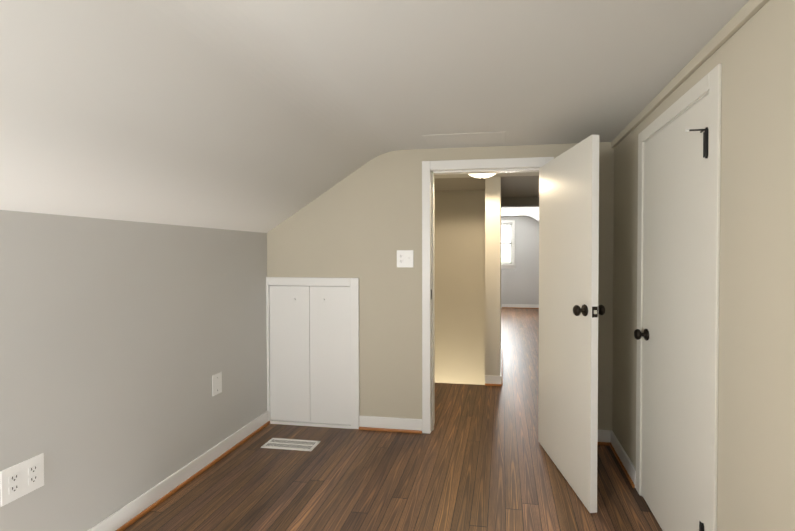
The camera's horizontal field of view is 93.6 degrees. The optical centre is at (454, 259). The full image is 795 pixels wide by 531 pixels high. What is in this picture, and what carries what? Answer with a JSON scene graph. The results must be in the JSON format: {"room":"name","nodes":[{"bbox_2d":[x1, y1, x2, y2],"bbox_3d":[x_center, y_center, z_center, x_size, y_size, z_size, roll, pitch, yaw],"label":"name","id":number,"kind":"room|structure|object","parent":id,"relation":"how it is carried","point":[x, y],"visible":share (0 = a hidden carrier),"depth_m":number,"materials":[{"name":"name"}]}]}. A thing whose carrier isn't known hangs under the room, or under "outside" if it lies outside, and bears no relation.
{"room":"attic bedroom","nodes":[
{"label":"attic bedroom","id":0,"kind":"room"},
{"bbox_2d":[0,210,266,530],"bbox_3d":[-1.930,0.607,0.576,0.120,1.570,5.240,0,1,7],"label":"wall","id":1,"kind":"structure","parent":0,"point":[122,342],"depth_m":1.85,"materials":[{"name":"paint"}]},
{"bbox_2d":[0,453,43,506],"bbox_3d":[-1.746,0.888,1.492,0.009,0.138,0.135,0,1,7],"label":"electrical outlet","id":2,"kind":"object","parent":1,"relation":"attached to","point":[21,479],"visible":1,"depth_m":1.49,"materials":[{"name":"white plastic"}]},
{"bbox_2d":[88,411,269,530],"bbox_3d":[-1.857,1.340,0.578,0.028,0.105,5.000,0,1,7],"label":"baseboard","id":3,"kind":"structure","parent":1,"relation":"attached to","point":[130,513],"depth_m":2.18,"materials":[{"name":"white paint"}]},
{"bbox_2d":[212,372,221,395],"bbox_3d":[-1.615,0.847,2.505,0.007,0.140,0.080,0,1,7],"label":"electrical outlet","id":4,"kind":"object","parent":1,"relation":"attached to","point":[216,383],"visible":1,"depth_m":2.50,"materials":[{"name":"white plastic"}]},
{"bbox_2d":[0,0,748,232],"bbox_3d":[-0.527,-0.526,0.316,2.965,0.857,5.120,0,1,7],"label":"ceiling","id":5,"kind":"structure","parent":0,"point":[264,116],"depth_m":1.49,"materials":[{"name":"paint"}]},
{"bbox_2d":[423,132,504,145],"bbox_3d":[0.071,-0.853,2.603,0.560,0.013,0.240,0,1,7],"label":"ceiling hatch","id":6,"kind":"structure","parent":5,"relation":"attached to","point":[467,138],"depth_m":2.58,"materials":[{"name":"paint"}]},
{"bbox_2d":[123,308,661,530],"bbox_3d":[0.424,1.394,3.686,4.350,0.100,12.350,0,1,7],"label":"floor","id":7,"kind":"structure","parent":0,"point":[477,458],"depth_m":2.28,"materials":[{"name":"brown wood"}]},
{"bbox_2d":[261,438,320,450],"bbox_3d":[-1.202,1.356,2.704,0.388,0.007,0.138,0,1,7],"label":"floor vent","id":8,"kind":"object","parent":7,"relation":"in","point":[292,444],"visible":1,"depth_m":2.70,"materials":[{"name":"metal"}]},
{"bbox_2d":[267,142,613,429],"bbox_3d":[-0.148,0.051,3.235,2.965,2.600,0.750,0,1,7],"label":"wall","id":9,"kind":"structure","parent":0,"point":[363,223],"depth_m":2.91,"materials":[{"name":"paint"}]},
{"bbox_2d":[269,286,350,424],"bbox_3d":[-1.179,0.774,2.998,0.708,1.110,0.040,0,1,7],"label":"access cover","id":10,"kind":"object","parent":9,"relation":"attached to","point":[310,353],"visible":0.98,"depth_m":3.00,"materials":[{"name":"white paint"}]},
{"bbox_2d":[266,277,359,428],"bbox_3d":[-1.147,0.750,3.064,0.792,1.208,0.168,0,1,7],"label":"trim","id":11,"kind":"structure","parent":9,"relation":"attached to","point":[352,284],"depth_m":2.95,"materials":[{"name":"white paint"}]},
{"bbox_2d":[359,416,421,433],"bbox_3d":[-0.509,1.304,2.909,0.514,0.105,0.028,0,1,7],"label":"baseboard","id":12,"kind":"structure","parent":9,"relation":"attached to","point":[373,423],"depth_m":2.91,"materials":[{"name":"white paint"}]},
{"bbox_2d":[397,250,413,266],"bbox_3d":[-0.391,-0.004,2.880,0.135,0.135,0.016,0,1,7],"label":"light switch","id":13,"kind":"object","parent":9,"relation":"attached to","point":[405,258],"visible":1,"depth_m":2.88,"materials":[{"name":"white plastic"}]},
{"bbox_2d":[422,157,553,433],"bbox_3d":[0.249,0.299,2.885,0.992,2.114,0.186,0,1,7],"label":"door frame","id":14,"kind":"structure","parent":9,"relation":"attached to","point":[430,169],"depth_m":2.85,"materials":[{"name":"white paint"}]},
{"bbox_2d":[538,135,604,512],"bbox_3d":[0.718,0.346,2.346,0.293,2.022,0.771,0,1,7],"label":"open door","id":15,"kind":"structure","parent":9,"relation":"in","point":[570,309],"depth_m":2.19,"materials":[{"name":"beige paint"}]},
{"bbox_2d":[597,430,607,445],"bbox_3d":[0.914,1.306,2.724,0.372,0.105,0.028,0,1,7],"label":"baseboard","id":16,"kind":"structure","parent":9,"relation":"attached to","point":[602,434],"depth_m":2.70,"materials":[{"name":"white paint"}]},
{"bbox_2d":[435,178,486,384],"bbox_3d":[-0.077,0.882,4.434,0.900,4.300,0.960,0,1,7],"label":"wall","id":17,"kind":"structure","parent":0,"point":[467,286],"depth_m":4.75,"materials":[{"name":"paint"}]},
{"bbox_2d":[434,172,538,196],"bbox_3d":[0.411,-0.933,4.131,2.240,0.120,2.400,0,1,7],"label":"ceiling","id":18,"kind":"structure","parent":0,"point":[522,184],"depth_m":4.26,"materials":[{"name":"paint"}]},
{"bbox_2d":[469,173,495,178],"bbox_3d":[0.254,-0.809,3.467,0.336,0.108,0.336,0,1,7],"label":"light","id":19,"kind":"object","parent":18,"relation":"attached to","point":[484,175],"visible":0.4,"depth_m":3.43,"materials":[{"name":"white glass"}]},
{"bbox_2d":[487,177,500,375],"bbox_3d":[0.499,0.879,4.682,0.160,4.300,1.580,0,1,7],"label":"wall","id":20,"kind":"structure","parent":0,"point":[493,183],"depth_m":3.91,"materials":[{"name":"paint"}]},
{"bbox_2d":[497,341,502,385],"bbox_3d":[0.582,1.276,4.673,0.048,0.105,1.588,0,1,7],"label":"baseboard","id":21,"kind":"structure","parent":20,"relation":"attached to","point":[499,378],"depth_m":4.12,"materials":[{"name":"white paint"}]},
{"bbox_2d":[501,197,538,206],"bbox_3d":[1.119,-1.021,5.308,0.900,0.520,0.120,0,1,7],"label":"lintel","id":22,"kind":"object","parent":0,"point":[519,201],"visible":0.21,"depth_m":5.28,"materials":[{"name":"paint"}]},
{"bbox_2d":[501,216,538,307],"bbox_3d":[1.626,-0.096,9.492,2.970,2.700,0.120,0,1,7],"label":"wall","id":23,"kind":"structure","parent":0,"point":[520,283],"depth_m":9.41,"materials":[{"name":"paint"}]},
{"bbox_2d":[501,220,514,268],"bbox_3d":[1.112,-0.380,9.532,0.890,1.233,0.165,0,1,7],"label":"room window","id":24,"kind":"structure","parent":23,"relation":"in","point":[507,244],"depth_m":9.53,"materials":[{"name":"white glass"}]},
{"bbox_2d":[502,304,538,308],"bbox_3d":[2.132,1.204,9.372,1.870,0.105,0.028,0,1,7],"label":"baseboard","id":25,"kind":"structure","parent":23,"relation":"attached to","point":[526,306],"depth_m":9.43,"materials":[{"name":"white paint"}]},
{"bbox_2d":[501,207,538,221],"bbox_3d":[1.303,-0.685,7.079,3.250,1.047,4.730,0,1,7],"label":"ceiling","id":26,"kind":"structure","parent":0,"point":[532,212],"depth_m":8.40,"materials":[{"name":"paint"}]},
{"bbox_2d":[612,0,794,530],"bbox_3d":[0.884,0.099,0.142,0.120,2.600,5.120,0,1,7],"label":"wall","id":27,"kind":"structure","parent":0,"point":[754,55],"depth_m":1.17,"materials":[{"name":"paint"}]},
{"bbox_2d":[608,430,635,487],"bbox_3d":[1.108,1.311,2.454,0.028,0.105,0.515,0,1,7],"label":"baseboard","id":28,"kind":"structure","parent":27,"relation":"attached to","point":[629,469],"depth_m":2.41,"materials":[{"name":"white paint"}]},
{"bbox_2d":[634,94,708,530],"bbox_3d":[1.011,0.355,1.780,0.117,2.017,0.668,0,1,7],"label":"closet door","id":29,"kind":"structure","parent":27,"relation":"in","point":[674,334],"depth_m":1.71,"materials":[{"name":"paint"}]},
{"bbox_2d":[636,64,721,530],"bbox_3d":[1.089,0.323,1.770,0.132,2.101,0.816,0,1,7],"label":"trim","id":30,"kind":"structure","parent":27,"relation":"attached to","point":[710,83],"depth_m":1.42,"materials":[{"name":"paint"}]},
{"bbox_2d":[611,0,768,147],"bbox_3d":[0.821,-0.790,0.197,0.022,0.045,5.000,0,1,7],"label":"trim","id":31,"kind":"structure","parent":27,"relation":"attached to","point":[744,14],"depth_m":1.48,"materials":[{"name":"paint"}]}
]}

